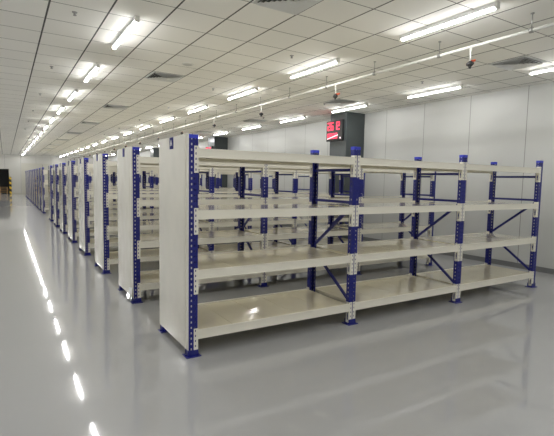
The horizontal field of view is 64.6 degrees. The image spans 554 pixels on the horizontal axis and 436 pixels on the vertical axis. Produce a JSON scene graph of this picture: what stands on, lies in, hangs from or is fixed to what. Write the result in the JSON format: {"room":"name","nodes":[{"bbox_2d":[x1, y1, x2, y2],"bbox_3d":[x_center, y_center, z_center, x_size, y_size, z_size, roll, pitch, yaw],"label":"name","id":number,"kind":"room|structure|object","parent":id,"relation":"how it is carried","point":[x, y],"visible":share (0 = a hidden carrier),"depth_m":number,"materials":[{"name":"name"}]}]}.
{"room":"warehouse storage room","nodes":[
{"label":"warehouse storage room","id":0,"kind":"room"},
{"bbox_2d":[0,169,9,193],"bbox_3d":[-25.776,-3.448,39.762,2.900,2.400,3.200,-2,6,-32],"label":"doorway","id":1,"kind":"structure","parent":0,"point":[4,173],"depth_m":41.41,"materials":[{"name":"black"}]},
{"bbox_2d":[0,154,92,192],"bbox_3d":[-21.811,-3.959,40.166,11.700,3.500,0.200,-2,6,-32],"label":"wall","id":2,"kind":"structure","parent":0,"point":[11,161],"depth_m":39.30,"materials":[{"name":"white paint"}]},
{"bbox_2d":[21,163,58,193],"bbox_3d":[-21.504,-3.588,40.233,3.350,2.760,0.070,-2,6,-32],"label":"door","id":3,"kind":"structure","parent":2,"relation":"in","point":[24,166],"depth_m":39.58,"materials":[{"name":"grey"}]},
{"bbox_2d":[0,193,553,435],"bbox_3d":[-9.575,-0.206,20.548,12.100,0.200,53.300,-2,6,-32],"label":"floor","id":4,"kind":"structure","parent":0,"point":[78,358],"depth_m":3.95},
{"bbox_2d":[9,177,11,193],"bbox_3d":[-23.590,-2.883,38.794,0.170,1.520,0.170,-2,6,-32],"label":"post","id":5,"kind":"object","parent":4,"relation":"on","point":[10,182],"visible":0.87,"depth_m":38.72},
{"bbox_2d":[31,170,66,203],"bbox_3d":[-12.197,-1.978,27.783,5.852,2.010,0.880,-2,6,-32],"label":"shelving rack","id":6,"kind":"object","parent":4,"relation":"on","point":[31,170],"visible":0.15,"depth_m":25.99,"materials":[{"name":"beige metal"}]},
{"bbox_2d":[26,171,77,197],"bbox_3d":[-16.401,-2.633,34.558,5.852,2.010,0.880,-2,6,-32],"label":"shelving rack","id":7,"kind":"object","parent":4,"relation":"on","point":[26,171],"visible":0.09,"depth_m":32.78,"materials":[{"name":"beige metal"}]},
{"bbox_2d":[30,170,93,201],"bbox_3d":[-13.248,-2.142,29.477,5.852,2.010,0.880,-2,6,-32],"label":"shelving rack","id":8,"kind":"object","parent":4,"relation":"on","point":[30,170],"visible":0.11,"depth_m":27.79,"materials":[{"name":"beige metal"}]},
{"bbox_2d":[27,170,113,198],"bbox_3d":[-15.350,-2.469,32.864,5.852,2.010,0.880,-2,6,-32],"label":"shelving rack","id":9,"kind":"object","parent":4,"relation":"on","point":[27,170],"visible":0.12,"depth_m":31.11,"materials":[{"name":"beige metal"}]},
{"bbox_2d":[28,170,116,199],"bbox_3d":[-14.299,-2.306,31.171,5.852,2.010,0.880,-2,6,-32],"label":"shelving rack","id":10,"kind":"object","parent":4,"relation":"on","point":[28,170],"visible":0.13,"depth_m":29.66,"materials":[{"name":"beige metal"}]},
{"bbox_2d":[33,169,140,204],"bbox_3d":[-11.146,-1.815,26.090,5.852,2.010,0.880,-2,6,-32],"label":"shelving rack","id":11,"kind":"object","parent":4,"relation":"on","point":[34,182],"visible":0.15,"depth_m":24.40,"materials":[{"name":"beige metal"}]},
{"bbox_2d":[35,169,149,207],"bbox_3d":[-10.095,-1.651,24.396,5.852,2.010,0.880,-2,6,-32],"label":"shelving rack","id":12,"kind":"object","parent":4,"relation":"on","point":[36,170],"visible":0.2,"depth_m":22.98,"materials":[{"name":"beige metal"}]},
{"bbox_2d":[38,168,158,209],"bbox_3d":[-9.044,-1.488,22.702,5.852,2.010,0.880,-2,6,-32],"label":"shelving rack","id":13,"kind":"object","parent":4,"relation":"on","point":[39,176],"visible":0.22,"depth_m":21.02,"materials":[{"name":"beige metal"}]},
{"bbox_2d":[40,167,158,212],"bbox_3d":[-7.994,-1.324,21.008,5.852,2.010,0.880,-2,6,-32],"label":"shelving rack","id":14,"kind":"object","parent":4,"relation":"on","point":[43,208],"visible":0.29,"depth_m":19.26,"materials":[{"name":"beige metal"}]},
{"bbox_2d":[48,165,201,220],"bbox_3d":[-5.892,-0.997,17.621,5.852,2.010,0.880,-2,6,-32],"label":"shelving rack","id":15,"kind":"object","parent":4,"relation":"on","point":[50,168],"visible":0.25,"depth_m":16.07,"materials":[{"name":"beige metal"}]},
{"bbox_2d":[52,164,221,226],"bbox_3d":[-4.841,-0.833,15.927,5.852,2.010,0.880,-2,6,-32],"label":"shelving rack","id":16,"kind":"object","parent":4,"relation":"on","point":[56,202],"visible":0.23,"depth_m":14.35,"materials":[{"name":"beige metal"}]},
{"bbox_2d":[59,163,245,233],"bbox_3d":[-3.790,-0.669,14.234,5.852,2.010,0.880,-2,6,-32],"label":"shelving rack","id":17,"kind":"object","parent":4,"relation":"on","point":[62,169],"visible":0.21,"depth_m":12.68,"materials":[{"name":"beige metal"}]},
{"bbox_2d":[150,148,158,183],"bbox_3d":[-7.573,-2.631,27.696,0.650,3.500,0.700,-2,6,-32],"label":"column","id":18,"kind":"structure","parent":4,"relation":"on","point":[154,152],"depth_m":27.24,"materials":[{"name":"grey paint"}]},
{"bbox_2d":[67,160,273,242],"bbox_3d":[-2.739,-0.506,12.540,5.852,2.010,0.880,-2,6,-32],"label":"shelving rack","id":19,"kind":"object","parent":4,"relation":"on","point":[73,232],"visible":0.45,"depth_m":11.37,"materials":[{"name":"beige metal"}]},
{"bbox_2d":[78,157,311,255],"bbox_3d":[-1.688,-0.342,10.846,5.852,2.010,0.880,-2,6,-32],"label":"shelving rack","id":20,"kind":"object","parent":4,"relation":"on","point":[85,243],"visible":0.29,"depth_m":9.37,"materials":[{"name":"beige metal"}]},
{"bbox_2d":[208,136,227,186],"bbox_3d":[-2.686,-1.870,19.821,0.650,3.500,0.700,-2,6,-32],"label":"column","id":21,"kind":"structure","parent":4,"relation":"on","point":[216,142],"depth_m":19.47,"materials":[{"name":"grey paint"}]},
{"bbox_2d":[93,153,364,273],"bbox_3d":[-0.637,-0.179,9.152,5.852,2.010,0.880,-2,6,-32],"label":"shelving rack","id":22,"kind":"object","parent":4,"relation":"on","point":[104,258],"visible":0.52,"depth_m":8.33,"materials":[{"name":"beige metal"}]},
{"bbox_2d":[117,146,435,303],"bbox_3d":[0.414,-0.015,7.459,5.852,2.010,0.880,-2,6,-32],"label":"shelving rack","id":23,"kind":"object","parent":4,"relation":"on","point":[132,280],"visible":0.74,"depth_m":6.57,"materials":[{"name":"beige metal"}]},
{"bbox_2d":[328,112,364,238],"bbox_3d":[1.938,-1.150,12.368,0.650,3.500,0.700,-2,6,-32],"label":"column","id":24,"kind":"structure","parent":4,"relation":"on","point":[354,123],"depth_m":11.99,"materials":[{"name":"grey paint"}]},
{"bbox_2d":[326,119,343,141],"bbox_3d":[1.609,-2.411,12.125,0.093,0.560,0.680,-2,6,-32],"label":"led display","id":25,"kind":"object","parent":24,"relation":"attached to","point":[335,129],"visible":1,"depth_m":12.05,"materials":[{"name":"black plastic"}]},
{"bbox_2d":[158,133,542,358],"bbox_3d":[1.465,0.149,5.765,5.852,2.010,0.880,-2,6,-32],"label":"shelving rack","id":26,"kind":"object","parent":4,"relation":"on","point":[181,266],"visible":1,"depth_m":4.93,"materials":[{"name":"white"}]},
{"bbox_2d":[0,0,553,157],"bbox_3d":[-8.665,-3.761,18.881,12.100,0.200,50.100,-2,6,-32],"label":"ceiling","id":27,"kind":"structure","parent":0,"point":[233,47],"depth_m":6.94,"materials":[{"name":"tile"}]},
{"bbox_2d":[68,89,77,100],"bbox_3d":[-4.668,-2.795,10.011,0.054,0.074,1.320,-2,6,-32],"label":"tube light","id":28,"kind":"object","parent":27,"relation":"attached to","point":[75,91],"visible":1,"depth_m":9.82,"materials":[{"name":"white"}]},
{"bbox_2d":[81,121,99,124],"bbox_3d":[-6.514,-3.298,15.272,0.570,0.032,0.570,-2,6,-32],"label":"ceiling vent","id":29,"kind":"object","parent":27,"relation":"in","point":[82,122],"visible":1,"depth_m":15.18,"materials":[{"name":"grey metal"}]},
{"bbox_2d":[84,63,99,81],"bbox_3d":[-3.320,-2.586,7.839,0.054,0.074,1.320,-2,6,-32],"label":"tube light","id":30,"kind":"object","parent":27,"relation":"attached to","point":[97,65],"visible":1,"depth_m":7.68,"materials":[{"name":"white plastic"}]},
{"bbox_2d":[103,104,128,109],"bbox_3d":[-4.300,-2.953,11.703,0.570,0.032,0.570,-2,6,-32],"label":"ceiling vent","id":31,"kind":"object","parent":27,"relation":"in","point":[107,106],"visible":1,"depth_m":11.63,"materials":[{"name":"grey metal"}]},
{"bbox_2d":[112,15,139,49],"bbox_3d":[-1.973,-2.376,5.667,0.054,0.074,1.320,-2,6,-32],"label":"tube light","id":32,"kind":"object","parent":27,"relation":"attached to","point":[136,19],"visible":1,"depth_m":5.51,"materials":[{"name":"white plastic"}]},
{"bbox_2d":[145,71,184,82],"bbox_3d":[-2.086,-2.608,8.134,0.570,0.032,0.570,-2,6,-32],"label":"ceiling vent","id":33,"kind":"object","parent":27,"relation":"in","point":[154,75],"visible":1,"depth_m":8.10,"materials":[{"name":"grey metal"}]},
{"bbox_2d":[160,116,174,122],"bbox_3d":[-3.452,-3.091,13.767,0.054,0.074,1.320,-2,6,-32],"label":"tube light","id":34,"kind":"object","parent":27,"relation":"attached to","point":[172,117],"visible":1,"depth_m":13.67,"materials":[{"name":"white"}]},
{"bbox_2d":[182,62,193,65],"bbox_3d":[-1.470,-2.527,7.216,0.200,0.015,0.200,-2,6,-32],"label":"ceiling speaker","id":35,"kind":"object","parent":27,"relation":"attached to","point":[184,63],"visible":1,"depth_m":7.19,"materials":[{"name":"white plastic"}]},
{"bbox_2d":[188,104,207,113],"bbox_3d":[-2.104,-2.881,11.594,0.054,0.074,1.320,-2,6,-32],"label":"tube light","id":36,"kind":"object","parent":27,"relation":"attached to","point":[205,105],"visible":1,"depth_m":11.53,"materials":[{"name":"white"}]},
{"bbox_2d":[196,131,211,133],"bbox_3d":[-2.930,-3.417,17.484,0.570,0.032,0.570,-2,6,-32],"label":"ceiling vent","id":37,"kind":"object","parent":27,"relation":"in","point":[204,132],"visible":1,"depth_m":17.39,"materials":[{"name":"grey metal"}]},
{"bbox_2d":[228,87,257,99],"bbox_3d":[-0.756,-2.671,9.422,0.054,0.074,1.320,-2,6,-32],"label":"tube light","id":38,"kind":"object","parent":27,"relation":"attached to","point":[253,89],"visible":1,"depth_m":9.32,"materials":[{"name":"white"}]},
{"bbox_2d":[242,124,261,129],"bbox_3d":[-0.891,-3.176,15.347,0.054,0.074,1.320,-2,6,-32],"label":"tube light","id":39,"kind":"object","parent":27,"relation":"attached to","point":[259,125],"visible":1,"depth_m":15.24,"materials":[{"name":"white"}]},
{"bbox_2d":[244,119,265,122],"bbox_3d":[-0.716,-3.072,13.916,0.570,0.032,0.570,-2,6,-32],"label":"ceiling vent","id":40,"kind":"object","parent":27,"relation":"in","point":[248,120],"visible":1,"depth_m":13.83,"materials":[{"name":"grey metal"}]},
{"bbox_2d":[252,0,321,14],"bbox_3d":[0.129,-2.263,4.566,0.570,0.032,0.570,-2,6,-32],"label":"ceiling vent","id":41,"kind":"object","parent":27,"relation":"in","point":[294,7],"visible":1,"depth_m":4.65,"materials":[{"name":"grey metal"}]},
{"bbox_2d":[280,115,305,122],"bbox_3d":[0.457,-2.966,13.175,0.054,0.074,1.320,-2,6,-32],"label":"tube light","id":42,"kind":"object","parent":27,"relation":"attached to","point":[304,116],"visible":1,"depth_m":13.10,"materials":[{"name":"white"}]},
{"bbox_2d":[67,12,553,158],"bbox_3d":[-6.695,-3.621,20.116,0.058,0.214,49.600,-2,6,-32],"label":"ceiling pipe","id":43,"kind":"object","parent":27,"relation":"hanging from","point":[532,29],"visible":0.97,"depth_m":6.61,"materials":[{"name":"white metal"}]},
{"bbox_2d":[333,85,339,99],"bbox_3d":[1.047,-2.200,7.699,0.125,0.242,0.090,-2,6,-32],"label":"valve","id":44,"kind":"object","parent":43,"relation":"attached to","point":[335,95],"visible":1,"depth_m":7.67,"materials":[{"name":"white"}]},
{"bbox_2d":[466,48,475,68],"bbox_3d":[2.429,-1.985,5.472,0.125,0.242,0.090,-2,6,-32],"label":"valve","id":45,"kind":"object","parent":43,"relation":"attached to","point":[470,63],"visible":1,"depth_m":5.45,"materials":[{"name":"white"}]},
{"bbox_2d":[290,58,339,78],"bbox_3d":[0.592,-2.461,7.250,0.054,0.074,1.320,-2,6,-32],"label":"tube light","id":46,"kind":"object","parent":27,"relation":"attached to","point":[336,60],"visible":1,"depth_m":7.15,"materials":[{"name":"white plastic"}]},
{"bbox_2d":[323,99,357,105],"bbox_3d":[1.499,-2.728,10.347,0.570,0.032,0.570,-2,6,-32],"label":"ceiling vent","id":47,"kind":"object","parent":27,"relation":"in","point":[341,102],"visible":1,"depth_m":10.29,"materials":[{"name":"grey metal"}]},
{"bbox_2d":[331,103,367,112],"bbox_3d":[1.804,-2.756,11.003,0.054,0.074,1.320,-2,6,-32],"label":"tube light","id":48,"kind":"object","parent":27,"relation":"attached to","point":[364,104],"visible":1,"depth_m":10.93,"materials":[{"name":"white"}]},
{"bbox_2d":[407,84,462,97],"bbox_3d":[3.152,-2.547,8.830,0.054,0.074,1.320,-2,6,-32],"label":"tube light","id":49,"kind":"object","parent":27,"relation":"attached to","point":[458,86],"visible":1,"depth_m":8.76,"materials":[{"name":"white"}]},
{"bbox_2d":[399,1,499,41],"bbox_3d":[1.940,-2.251,5.078,0.054,0.074,1.320,-2,6,-32],"label":"tube light","id":50,"kind":"object","parent":27,"relation":"attached to","point":[495,5],"visible":1,"depth_m":4.96,"materials":[{"name":"white plastic"}]},
{"bbox_2d":[489,56,545,70],"bbox_3d":[3.713,-2.383,6.778,0.570,0.032,0.570,-2,6,-32],"label":"ceiling vent","id":51,"kind":"object","parent":27,"relation":"in","point":[523,61],"visible":1,"depth_m":6.74,"materials":[{"name":"grey metal"}]},
{"bbox_2d":[528,65,553,74],"bbox_3d":[4.500,-2.337,6.658,0.054,0.074,1.320,-2,6,-32],"label":"tube light","id":52,"kind":"object","parent":27,"relation":"attached to","point":[549,68],"visible":1,"depth_m":7.04,"materials":[{"name":"white plastic"}]},
{"bbox_2d":[108,81,553,268],"bbox_3d":[-3.639,-2.087,22.161,0.200,3.500,50.100,-2,6,-32],"label":"wall","id":53,"kind":"structure","parent":0,"point":[514,127],"depth_m":9.53,"materials":[{"name":"white paint"}]},
{"bbox_2d":[278,224,553,274],"bbox_3d":[-3.761,-0.390,22.249,0.012,0.100,49.700,-2,6,-32],"label":"baseboard","id":54,"kind":"structure","parent":53,"relation":"attached to","point":[466,256],"depth_m":8.97,"materials":[{"name":"grey metal"}]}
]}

